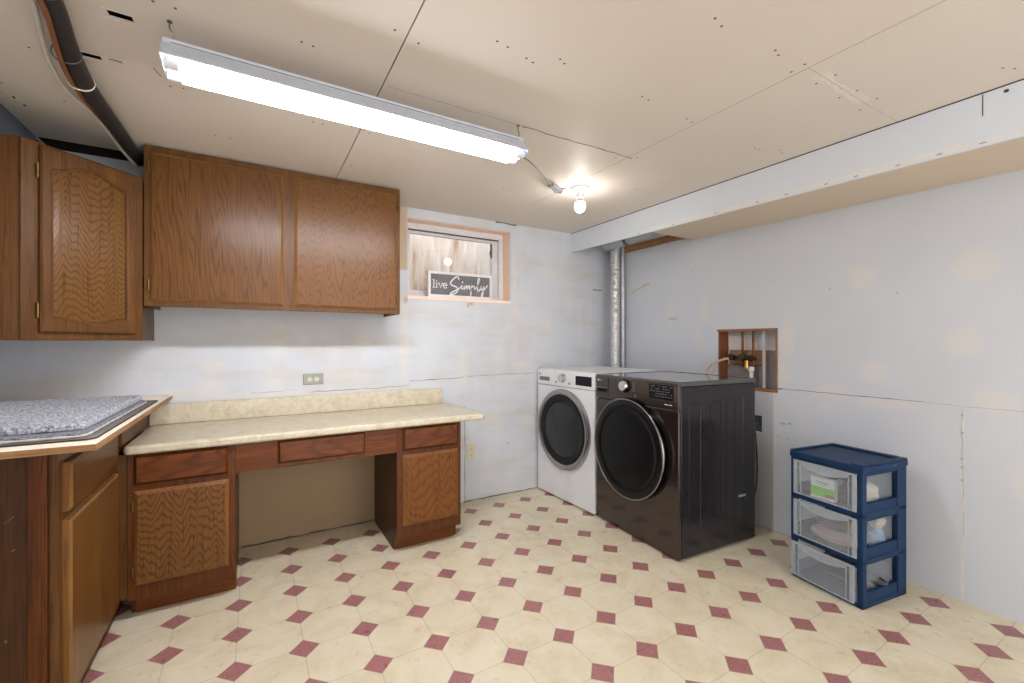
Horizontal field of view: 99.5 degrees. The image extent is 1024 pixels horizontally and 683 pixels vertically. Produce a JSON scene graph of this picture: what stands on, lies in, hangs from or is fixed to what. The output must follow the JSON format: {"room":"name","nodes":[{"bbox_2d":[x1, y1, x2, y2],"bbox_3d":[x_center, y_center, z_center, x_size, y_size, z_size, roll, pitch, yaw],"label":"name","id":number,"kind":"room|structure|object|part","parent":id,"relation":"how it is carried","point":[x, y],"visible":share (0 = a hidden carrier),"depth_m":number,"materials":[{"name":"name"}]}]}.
{"room":"basement laundry room","nodes":[
{"label":"basement laundry room","id":0,"kind":"room"},
{"bbox_2d":[0,103,35,140],"bbox_3d":[-1.278,0.006,0.165,0.309,2.388,4.586,0,0,-31],"label":"wall","id":1,"kind":"structure","parent":0,"point":[9,124],"depth_m":1.78,"materials":[{"name":"grey paint"}]},
{"bbox_2d":[0,134,153,340],"bbox_3d":[-2.007,-0.390,1.892,0.614,0.765,0.628,0,0,-31],"label":"upper cabinet","id":2,"kind":"object","parent":1,"relation":"attached to","point":[72,226],"visible":1,"depth_m":1.75,"materials":[{"name":"brown wood"}]},
{"bbox_3d":[-1.778,-0.399,1.834,0.018,0.724,0.338,0,0,14],"label":"door","id":3,"kind":"part","parent":2,"relation":"part of","materials":[{"name":"brown wood"}]},
{"bbox_3d":[-1.779,-0.397,1.834,0.008,0.635,0.257,0,0,14],"label":"panel","id":4,"kind":"part","parent":2,"relation":"part of","materials":[{"name":"brown wood"}]},
{"bbox_2d":[36,1,423,177],"bbox_3d":[0.338,-1.078,1.122,3.905,0.260,4.586,0,0,-31],"label":"trim","id":5,"kind":"structure","parent":1,"relation":"attached to","point":[62,145],"depth_m":2.16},
{"bbox_2d":[0,151,610,548],"bbox_3d":[-0.760,0.129,3.092,3.985,2.145,0.166,0,0,-31],"label":"wall","id":6,"kind":"structure","parent":0,"point":[486,358],"depth_m":2.87,"materials":[{"name":"paint"}]},
{"bbox_2d":[144,144,399,316],"bbox_3d":[-1.290,-0.551,2.484,1.217,0.762,0.341,0,0,-31],"label":"upper cabinet","id":7,"kind":"object","parent":6,"relation":"attached to","point":[220,233],"visible":1,"depth_m":2.28,"materials":[{"name":"brown wood"}]},
{"bbox_3d":[-1.470,-0.547,2.188,0.562,0.706,0.016,0,0,-31],"label":"door","id":8,"kind":"part","parent":7,"relation":"part of","materials":[{"name":"brown wood"}]},
{"bbox_3d":[-0.942,-0.547,2.501,0.559,0.706,0.016,0,0,-31],"label":"door","id":9,"kind":"part","parent":7,"relation":"part of","materials":[{"name":"brown wood"}]},
{"bbox_2d":[149,388,441,425],"bbox_3d":[-1.213,0.387,2.715,1.645,0.110,0.019,0,0,-31],"label":"backsplash","id":10,"kind":"structure","parent":6,"relation":"attached to","point":[187,412],"depth_m":2.62,"materials":[{"name":"beige laminate"}]},
{"bbox_2d":[303,373,322,384],"bbox_3d":[-1.246,0.232,2.716,0.116,0.067,0.028,0,0,-31],"label":"outlet","id":11,"kind":"object","parent":6,"relation":"attached to","point":[308,379],"visible":1,"depth_m":2.70,"materials":[{"name":"grey plastic"}]},
{"bbox_2d":[307,377,318,380],"bbox_3d":[-1.239,0.232,2.705,0.068,0.026,0.003,0,0,-31],"label":"socket","id":12,"kind":"object","parent":11,"relation":"attached to","point":[308,378],"depth_m":2.71,"materials":[{"name":"beige plastic"}]},
{"bbox_2d":[407,222,502,300],"bbox_3d":[-0.445,-0.597,3.352,0.824,0.542,0.070,0,0,-31],"label":"window","id":13,"kind":"structure","parent":6,"relation":"in","point":[495,241],"depth_m":3.40,"materials":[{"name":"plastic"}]},
{"bbox_2d":[407,217,509,234],"bbox_3d":[-0.417,-0.877,3.288,0.852,0.019,0.127,0,0,-31],"label":"trim","id":14,"kind":"structure","parent":6,"relation":"attached to","point":[414,220],"depth_m":3.26,"materials":[{"name":"beige wood"}]},
{"bbox_2d":[407,295,509,303],"bbox_3d":[-0.406,-0.315,3.289,0.830,0.023,0.137,0,0,-31],"label":"trim","id":15,"kind":"structure","parent":6,"relation":"attached to","point":[408,296],"depth_m":3.21,"materials":[{"name":"beige wood"}]},
{"bbox_2d":[427,270,491,299],"bbox_3d":[-0.384,-0.421,3.255,0.518,0.188,0.022,0,0,-31],"label":"sign","id":16,"kind":"object","parent":15,"relation":"on","point":[439,283],"visible":0.98,"depth_m":3.25,"materials":[{"name":"grey wood"}]},
{"bbox_2d":[467,444,474,459],"bbox_3d":[-0.308,0.827,3.263,0.070,0.117,0.012,0,0,-31],"label":"outlet","id":17,"kind":"object","parent":6,"relation":"attached to","point":[470,447],"visible":1,"depth_m":3.26,"materials":[{"name":"beige plastic"}]},
{"bbox_2d":[503,233,509,300],"bbox_3d":[-0.045,-0.589,3.509,0.024,0.567,0.127,0,0,-31],"label":"trim","id":18,"kind":"structure","parent":6,"relation":"attached to","point":[506,238],"depth_m":3.48,"materials":[{"name":"beige wood"}]},
{"bbox_2d":[410,234,489,290],"bbox_3d":[-0.666,-0.565,3.727,2.025,1.130,0.761,0,0,-31],"label":"wall","id":19,"kind":"structure","parent":0,"point":[427,253],"depth_m":4.15,"materials":[{"name":"weathered wood"}]},
{"bbox_2d":[0,0,1023,233],"bbox_3d":[0.463,-0.941,1.126,3.685,0.007,4.466,0,0,-31],"label":"ceiling","id":20,"kind":"structure","parent":0,"point":[642,104],"depth_m":1.54,"materials":[{"name":"beige paint"}]},
{"bbox_2d":[30,0,136,166],"bbox_3d":[-1.512,-0.895,1.476,0.100,0.064,1.481,0,0,-31],"label":"cable","id":21,"kind":"object","parent":20,"relation":"attached to","point":[34,4],"visible":0.94,"depth_m":1.45,"materials":[{"name":"white plastic"}]},
{"bbox_2d":[40,0,143,165],"bbox_3d":[-1.444,-0.897,1.469,0.117,0.078,1.602,0,0,-33],"label":"drain pipe","id":22,"kind":"object","parent":20,"relation":"attached to","point":[73,59],"visible":0.94,"depth_m":1.44,"materials":[{"name":"black plastic"}]},
{"bbox_2d":[37,0,106,127],"bbox_3d":[-1.405,-0.886,1.375,0.048,0.057,1.203,0,0,-34],"label":"cable","id":23,"kind":"object","parent":22,"relation":"attached to","point":[41,3],"visible":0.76,"depth_m":1.28,"materials":[{"name":"black rubber"}]},
{"bbox_2d":[159,20,574,193],"bbox_3d":[-0.224,-0.862,1.849,1.982,0.151,0.439,0,0,-45],"label":"light","id":24,"kind":"object","parent":20,"relation":"hanging from","point":[182,63],"visible":1,"depth_m":1.47,"materials":[{"name":"metal"}]},
{"bbox_3d":[-1.020,-0.835,1.269,0.002,0.070,0.140,0,0,-31],"label":"plate","id":25,"kind":"part","parent":24,"relation":"part of","materials":[{"name":"metal"}]},
{"bbox_2d":[160,36,527,150],"bbox_3d":[-0.494,-0.842,1.581,1.221,0.067,0.144,0,0,-31],"label":"hood","id":26,"kind":"object","parent":24,"relation":"attached to","point":[180,54],"depth_m":1.46,"materials":[{"name":"metal"}]},
{"bbox_3d":[0.140,-0.870,2.224,0.029,0.086,0.658,0,0,20],"label":"power cord","id":27,"kind":"part","parent":24,"relation":"part of","materials":[{"name":"grey plastic"}]},
{"bbox_2d":[570,185,589,212],"bbox_3d":[0.414,-0.863,2.640,0.116,0.148,0.116,0,0,-31],"label":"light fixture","id":28,"kind":"object","parent":20,"relation":"attached to","point":[579,190],"visible":0.99,"depth_m":2.62,"materials":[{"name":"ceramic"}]},
{"bbox_2d":[576,192,583,198],"bbox_3d":[0.414,-0.892,2.640,0.048,0.032,0.048,0,0,-31],"label":"socket","id":29,"kind":"object","parent":28,"relation":"attached to","point":[579,195],"depth_m":2.62,"materials":[{"name":"ceramic"}]},
{"bbox_3d":[0.414,-0.820,2.640,0.065,0.061,0.065,0,0,-31],"label":"bulb","id":30,"kind":"part","parent":28,"relation":"part of","materials":[{"name":"white glass"}]},
{"bbox_2d":[82,487,1023,682],"bbox_3d":[0.368,1.230,1.140,4.135,0.060,4.586,0,0,-31],"label":"floor","id":31,"kind":"structure","parent":0,"point":[533,585],"depth_m":1.88,"materials":[{"name":"tile"}]},
{"bbox_2d":[0,415,148,682],"bbox_3d":[-1.874,0.753,1.652,0.598,0.894,1.177,0,0,-31],"label":"base cabinet","id":32,"kind":"object","parent":31,"relation":"on","point":[63,517],"visible":0.72,"depth_m":1.31,"materials":[{"name":"brown wood"}]},
{"bbox_3d":[-1.496,0.443,1.555,0.021,0.150,0.529,0,0,-31],"label":"drawer","id":33,"kind":"part","parent":32,"relation":"part of","materials":[{"name":"brown wood"}]},
{"bbox_3d":[-1.499,0.820,1.560,0.021,0.550,0.541,0,0,-31],"label":"door","id":34,"kind":"part","parent":32,"relation":"part of","materials":[{"name":"brown wood"}]},
{"bbox_3d":[-1.652,0.703,1.779,0.019,0.794,1.145,0,0,-31],"label":"frame","id":35,"kind":"part","parent":32,"relation":"part of","materials":[{"name":"brown wood"}]},
{"bbox_2d":[127,444,238,612],"bbox_3d":[-1.607,0.841,2.173,0.390,0.718,0.550,0,0,-31],"label":"base cabinet","id":36,"kind":"object","parent":31,"relation":"on","point":[183,505],"visible":0.91,"depth_m":1.94,"materials":[{"name":"brown wood"}]},
{"bbox_3d":[-1.473,0.552,1.942,0.342,0.128,0.016,0,0,-31],"label":"drawer","id":37,"kind":"part","parent":36,"relation":"part of","materials":[{"name":"brown wood"}]},
{"bbox_3d":[-1.474,0.846,1.943,0.342,0.405,0.014,0,0,-31],"label":"door","id":38,"kind":"part","parent":36,"relation":"part of","materials":[{"name":"brown wood"}]},
{"bbox_2d":[374,422,460,549],"bbox_3d":[-0.612,0.841,2.763,0.390,0.718,0.550,0,0,-31],"label":"base cabinet","id":39,"kind":"object","parent":31,"relation":"on","point":[417,487],"visible":0.93,"depth_m":2.54,"materials":[{"name":"brown wood"}]},
{"bbox_2d":[123,388,483,454],"bbox_3d":[-1.048,0.406,2.498,1.708,0.149,0.562,0,0,-31],"label":"countertop","id":40,"kind":"structure","parent":39,"relation":"on","point":[187,425],"depth_m":2.45,"materials":[{"name":"beige laminate"}]},
{"bbox_2d":[0,395,171,459],"bbox_3d":[-1.801,0.297,1.614,0.682,0.018,1.313,0,0,-31],"label":"plywood sheet","id":41,"kind":"object","parent":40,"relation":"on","point":[93,444],"visible":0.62,"depth_m":1.22,"materials":[{"name":"beige wood"}]},
{"bbox_2d":[0,400,157,447],"bbox_3d":[-1.744,0.284,1.536,0.629,0.005,0.982,0,0,-31],"label":"floor mat","id":42,"kind":"object","parent":41,"relation":"on","point":[100,432],"visible":0.24,"depth_m":1.35,"materials":[{"name":"fabric"}]},
{"bbox_2d":[0,400,146,443],"bbox_3d":[-1.731,0.273,1.498,0.597,0.017,0.867,0,0,-31],"label":"bath mat","id":43,"kind":"object","parent":42,"relation":"on","point":[32,437],"visible":0.19,"depth_m":1.27,"materials":[{"name":"fabric"}]},
{"bbox_2d":[0,395,141,435],"bbox_3d":[-1.746,0.252,1.517,0.566,0.026,0.810,0,0,-31],"label":"rug","id":44,"kind":"object","parent":43,"relation":"on","point":[65,414],"visible":1,"depth_m":1.50,"materials":[{"name":"grey carpet"}]},
{"bbox_2d":[236,428,396,472],"bbox_3d":[-0.979,0.552,2.247,0.765,0.140,0.033,0,0,-31],"label":"apron","id":45,"kind":"object","parent":40,"relation":"attached to","point":[256,456],"visible":0.9,"depth_m":2.21,"materials":[{"name":"brown wood"}]},
{"bbox_3d":[-0.973,0.549,2.240,0.420,0.130,0.014,0,0,-31],"label":"drawer","id":46,"kind":"part","parent":45,"relation":"part of","materials":[{"name":"brown wood"}]},
{"bbox_3d":[-0.485,0.796,2.548,0.390,0.628,0.019,0,0,-31],"label":"frame","id":47,"kind":"part","parent":39,"relation":"part of","materials":[{"name":"brown wood"}]},
{"bbox_3d":[-0.471,0.552,2.536,0.338,0.128,0.016,0,0,-31],"label":"drawer","id":48,"kind":"part","parent":39,"relation":"part of","materials":[{"name":"brown wood"}]},
{"bbox_3d":[-0.472,0.846,2.537,0.338,0.405,0.014,0,0,-31],"label":"door","id":49,"kind":"part","parent":39,"relation":"part of","materials":[{"name":"brown wood"}]},
{"bbox_2d":[538,366,655,514],"bbox_3d":[0.642,0.707,3.426,0.670,0.986,0.668,0,0,-32],"label":"dryer","id":50,"kind":"object","parent":31,"relation":"on","point":[567,398],"visible":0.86,"depth_m":3.20,"materials":[{"name":"white metal"}]},
{"bbox_3d":[0.375,0.272,3.258,0.030,0.068,0.068,0,0,-32],"label":"knob","id":51,"kind":"part","parent":50,"relation":"part of","materials":[{"name":"silver metal"}]},
{"bbox_3d":[0.373,0.655,3.253,0.029,0.411,0.411,0,0,-32],"label":"glass","id":52,"kind":"part","parent":50,"relation":"part of","materials":[{"name":"black glass"}]},
{"bbox_3d":[0.376,0.655,3.255,0.034,0.604,0.604,0,0,-32],"label":"door","id":53,"kind":"part","parent":50,"relation":"part of","materials":[{"name":"silver metal"}]},
{"bbox_3d":[0.398,0.765,3.273,0.022,0.851,0.668,0,0,-32],"label":"panel","id":54,"kind":"part","parent":50,"relation":"part of","materials":[{"name":"white metal"}]},
{"bbox_3d":[0.397,0.281,3.273,0.024,0.111,0.668,0,0,-32],"label":"control panel","id":55,"kind":"part","parent":50,"relation":"part of","materials":[{"name":"white plastic"}]},
{"bbox_3d":[0.659,0.228,3.437,0.630,0.024,0.668,0,0,-32],"label":"panel","id":56,"kind":"part","parent":50,"relation":"part of","materials":[{"name":"white metal"}]},
{"bbox_2d":[610,248,619,367],"bbox_3d":[0.899,0.135,3.779,0.092,2.070,0.091,0,0,-31],"label":"duct","id":57,"kind":"object","parent":31,"relation":"on","point":[615,253],"visible":0.49,"depth_m":3.75,"materials":[{"name":"silver metal"}]},
{"bbox_2d":[620,247,625,367],"bbox_3d":[0.972,0.159,3.811,0.057,2.079,0.056,0,0,-31],"label":"vent pipe","id":58,"kind":"object","parent":31,"relation":"on","point":[622,253],"visible":0.47,"depth_m":3.79,"materials":[{"name":"metal"}]},
{"bbox_2d":[594,371,755,560],"bbox_3d":[1.017,0.709,2.805,0.710,0.982,0.710,0,0,-27],"label":"washing machine","id":59,"kind":"object","parent":31,"relation":"on","point":[675,451],"visible":1,"depth_m":2.52,"materials":[{"name":"metal"}]},
{"bbox_3d":[0.608,0.296,2.921,0.001,0.116,0.122,0,0,-27],"label":"detergent drawer","id":60,"kind":"part","parent":59,"relation":"part of","materials":[{"name":"black plastic"}]},
{"bbox_3d":[0.697,0.275,2.713,0.031,0.068,0.068,0,0,-27],"label":"knob","id":61,"kind":"part","parent":59,"relation":"part of","materials":[{"name":"silver metal"}]},
{"bbox_3d":[0.709,0.275,2.719,0.006,0.084,0.084,0,0,-27],"label":"knob","id":62,"kind":"part","parent":59,"relation":"part of","materials":[{"name":"silver metal"}]},
{"bbox_3d":[0.750,0.303,2.669,0.024,0.147,0.710,0,0,-27],"label":"control panel","id":63,"kind":"part","parent":59,"relation":"part of","materials":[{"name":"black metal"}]},
{"bbox_3d":[0.751,0.785,2.670,0.022,0.811,0.710,0,0,-27],"label":"panel","id":64,"kind":"part","parent":59,"relation":"part of","materials":[{"name":"black metal"}]},
{"bbox_3d":[0.715,0.655,2.676,0.036,0.618,0.618,0,0,-27],"label":"door","id":65,"kind":"part","parent":59,"relation":"part of","materials":[{"name":"black glass"}]},
{"bbox_3d":[0.826,0.601,2.419,0.018,0.246,0.066,0,0,-27],"label":"handle","id":66,"kind":"part","parent":59,"relation":"part of","materials":[{"name":"silver metal"}]},
{"bbox_3d":[1.039,0.232,2.817,0.660,0.024,0.710,0,0,-27],"label":"panel","id":67,"kind":"part","parent":59,"relation":"part of","materials":[{"name":"grey metal"}]},
{"bbox_3d":[0.899,0.705,2.353,0.003,0.930,0.012,0,0,-27],"label":"corner trim","id":68,"kind":"part","parent":59,"relation":"part of","materials":[{"name":"black metal"}]},
{"bbox_2d":[790,443,907,609],"bbox_3d":[1.648,0.875,2.148,0.371,0.649,0.339,0,0,-22],"label":"plastic drawer unit","id":69,"kind":"object","parent":31,"relation":"on","point":[886,559],"visible":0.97,"depth_m":2.07,"materials":[{"name":"blue plastic"}]},
{"bbox_2d":[811,474,837,502],"bbox_3d":[1.520,0.713,2.112,0.026,0.104,0.110,0,0,-24],"label":"package","id":70,"kind":"object","parent":69,"relation":"in","point":[824,488],"visible":1,"depth_m":2.10},
{"bbox_2d":[810,524,867,547],"bbox_3d":[1.606,0.946,2.132,0.180,0.058,0.231,0,0,-31],"label":"folded cloth","id":71,"kind":"object","parent":69,"relation":"in","point":[843,539],"visible":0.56,"depth_m":2.09,"materials":[{"name":"fabric"}]},
{"bbox_2d":[815,510,854,531],"bbox_3d":[1.597,0.877,2.130,0.137,0.067,0.165,0,0,-31],"label":"folded cloth","id":72,"kind":"object","parent":71,"relation":"on","point":[838,521],"visible":0.86,"depth_m":2.11,"materials":[{"name":"white fabric"}]},
{"bbox_2d":[847,521,857,537],"bbox_3d":[1.611,0.873,2.025,0.073,0.072,0.064,0,0,-31],"label":"cloth","id":73,"kind":"object","parent":71,"relation":"on","point":[852,527],"visible":0.56,"depth_m":2.01,"materials":[{"name":"white fabric"}]},
{"bbox_2d":[832,476,857,494],"bbox_3d":[1.669,0.725,2.195,0.212,0.079,0.114,0,0,-24],"label":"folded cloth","id":74,"kind":"object","parent":69,"relation":"in","point":[841,480],"visible":0.26,"depth_m":2.17,"materials":[{"name":"white fabric"}]},
{"bbox_2d":[838,483,857,506],"bbox_3d":[1.606,0.716,2.043,0.080,0.096,0.108,0,0,-31],"label":"pouch","id":75,"kind":"object","parent":69,"relation":"in","point":[848,492],"visible":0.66,"depth_m":2.03,"materials":[{"name":"grey plastic"}]},
{"bbox_2d":[823,552,887,588],"bbox_3d":[1.655,1.130,2.103,0.128,0.080,0.270,0,0,-31],"label":"coiled cord","id":76,"kind":"object","parent":69,"relation":"in","point":[830,564],"visible":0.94,"depth_m":2.11,"materials":[{"name":"grey plastic"}]},
{"bbox_2d":[867,482,879,501],"bbox_3d":[1.684,0.713,2.048,0.113,0.104,0.066,0,0,-31],"label":"cloth","id":77,"kind":"object","parent":69,"relation":"in","point":[872,490],"visible":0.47,"depth_m":2.02,"materials":[{"name":"beige fabric"}]},
{"bbox_2d":[867,528,885,544],"bbox_3d":[1.731,0.927,2.062,0.100,0.087,0.058,0,0,-31],"label":"folded cloth","id":78,"kind":"object","parent":69,"relation":"in","point":[874,536],"visible":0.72,"depth_m":2.04,"materials":[{"name":"fabric"}]},
{"bbox_2d":[868,518,885,528],"bbox_3d":[1.740,0.852,2.067,0.090,0.058,0.056,0,0,-31],"label":"cloth","id":79,"kind":"object","parent":78,"relation":"on","point":[878,523],"visible":0.62,"depth_m":2.04,"materials":[{"name":"beige fabric"}]},
{"bbox_2d":[571,79,1023,252],"bbox_3d":[1.655,-0.822,1.832,0.019,0.234,4.466,0,0,-31],"label":"ceiling beam","id":80,"kind":"structure","parent":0,"point":[996,115],"depth_m":1.99,"materials":[{"name":"white paint"}]},
{"bbox_2d":[619,169,1023,623],"bbox_3d":[2.053,0.006,2.069,0.014,2.388,4.466,0,0,-31],"label":"wall","id":81,"kind":"structure","parent":0,"point":[899,320],"depth_m":2.19,"materials":[{"name":"paint"}]},
{"bbox_2d":[624,235,685,252],"bbox_3d":[1.132,-0.823,3.470,0.145,0.075,0.776,0,0,-31],"label":"trim","id":82,"kind":"structure","parent":81,"relation":"attached to","point":[664,239],"depth_m":3.53,"materials":[{"name":"brown wood"}]},
{"bbox_2d":[718,332,727,374],"bbox_3d":[1.496,0.115,3.096,0.099,0.426,0.042,0,0,-31],"label":"trim","id":83,"kind":"structure","parent":81,"relation":"attached to","point":[722,336],"depth_m":3.07,"materials":[{"name":"brown wood"}]},
{"bbox_2d":[727,351,756,376],"bbox_3d":[1.554,0.173,2.934,0.050,0.223,0.183,0,0,-31],"label":"water valve","id":84,"kind":"object","parent":81,"relation":"attached to","point":[730,356],"visible":0.98,"depth_m":2.90,"materials":[{"name":"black metal"}]},
{"bbox_2d":[706,357,728,373],"bbox_3d":[1.436,0.253,3.026,0.174,0.294,0.022,0,0,28],"label":"supply hose","id":85,"kind":"object","parent":84,"relation":"attached to","point":[727,358],"visible":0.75,"depth_m":3.03,"materials":[{"name":"beige rubber"}]},
{"bbox_2d":[741,331,743,366],"bbox_3d":[1.574,0.049,2.958,0.017,0.242,0.017,0,0,-31],"label":"pipe","id":86,"kind":"object","parent":84,"relation":"attached to","point":[742,332],"visible":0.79,"depth_m":2.95,"materials":[{"name":"orange metal"}]},
{"bbox_2d":[744,360,748,370],"bbox_3d":[1.575,0.154,2.909,0.030,0.075,0.029,0,0,-31],"label":"valve","id":87,"kind":"object","parent":84,"relation":"attached to","point":[746,367],"depth_m":2.90,"materials":[{"name":"yellow metal"}]},
{"bbox_2d":[752,331,754,367],"bbox_3d":[1.611,0.049,2.895,0.017,0.242,0.017,0,0,-31],"label":"pipe","id":88,"kind":"object","parent":84,"relation":"attached to","point":[753,332],"visible":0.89,"depth_m":2.89,"materials":[{"name":"orange metal"}]},
{"bbox_2d":[717,328,777,392],"bbox_3d":[1.601,0.116,2.917,0.101,0.408,0.414,0,0,-31],"label":"trim","id":89,"kind":"structure","parent":81,"relation":"attached to","point":[772,390],"depth_m":2.75,"materials":[{"name":"brown wood"}]},
{"bbox_2d":[762,331,765,387],"bbox_3d":[1.643,0.114,2.827,0.019,0.370,0.018,0,0,-31],"label":"riser pipe","id":90,"kind":"object","parent":89,"relation":"on","point":[763,332],"visible":1,"depth_m":2.82,"materials":[{"name":"white plastic"}]},
{"bbox_2d":[728,331,774,387],"bbox_3d":[1.635,0.115,2.945,0.045,0.470,0.500,0,0,-31],"label":"wall niche","id":91,"kind":"object","parent":81,"relation":"in","point":[734,338],"visible":0.25,"depth_m":2.92,"materials":[{"name":"grey paint"}]},
{"bbox_2d":[755,423,757,493],"bbox_3d":[1.569,0.851,2.815,0.114,0.642,0.056,0,0,-15],"label":"power cord","id":92,"kind":"object","parent":81,"relation":"hanging from","point":[755,423],"visible":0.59,"depth_m":2.79,"materials":[{"name":"black rubber"}]},
{"bbox_2d":[755,415,761,431],"bbox_3d":[1.647,0.530,2.865,0.015,0.140,0.130,0,0,-31],"label":"electrical outlet","id":93,"kind":"object","parent":81,"relation":"attached to","point":[758,419],"depth_m":2.87,"materials":[{"name":"black plastic"}]},
{"bbox_2d":[654,137,1023,239],"bbox_3d":[2.079,-0.739,1.575,0.448,0.068,3.590,0,0,-31],"label":"soffit underside","id":94,"kind":"structure","parent":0,"point":[1007,156],"depth_m":2.11,"materials":[{"name":"beige paint"}]},
{"bbox_2d":[602,232,665,250],"bbox_3d":[1.006,-0.835,3.403,0.105,0.105,0.770,0,0,-31],"label":"duct","id":95,"kind":"object","parent":94,"relation":"on","point":[629,241],"visible":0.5,"depth_m":3.44,"materials":[{"name":"metal"}]}
]}

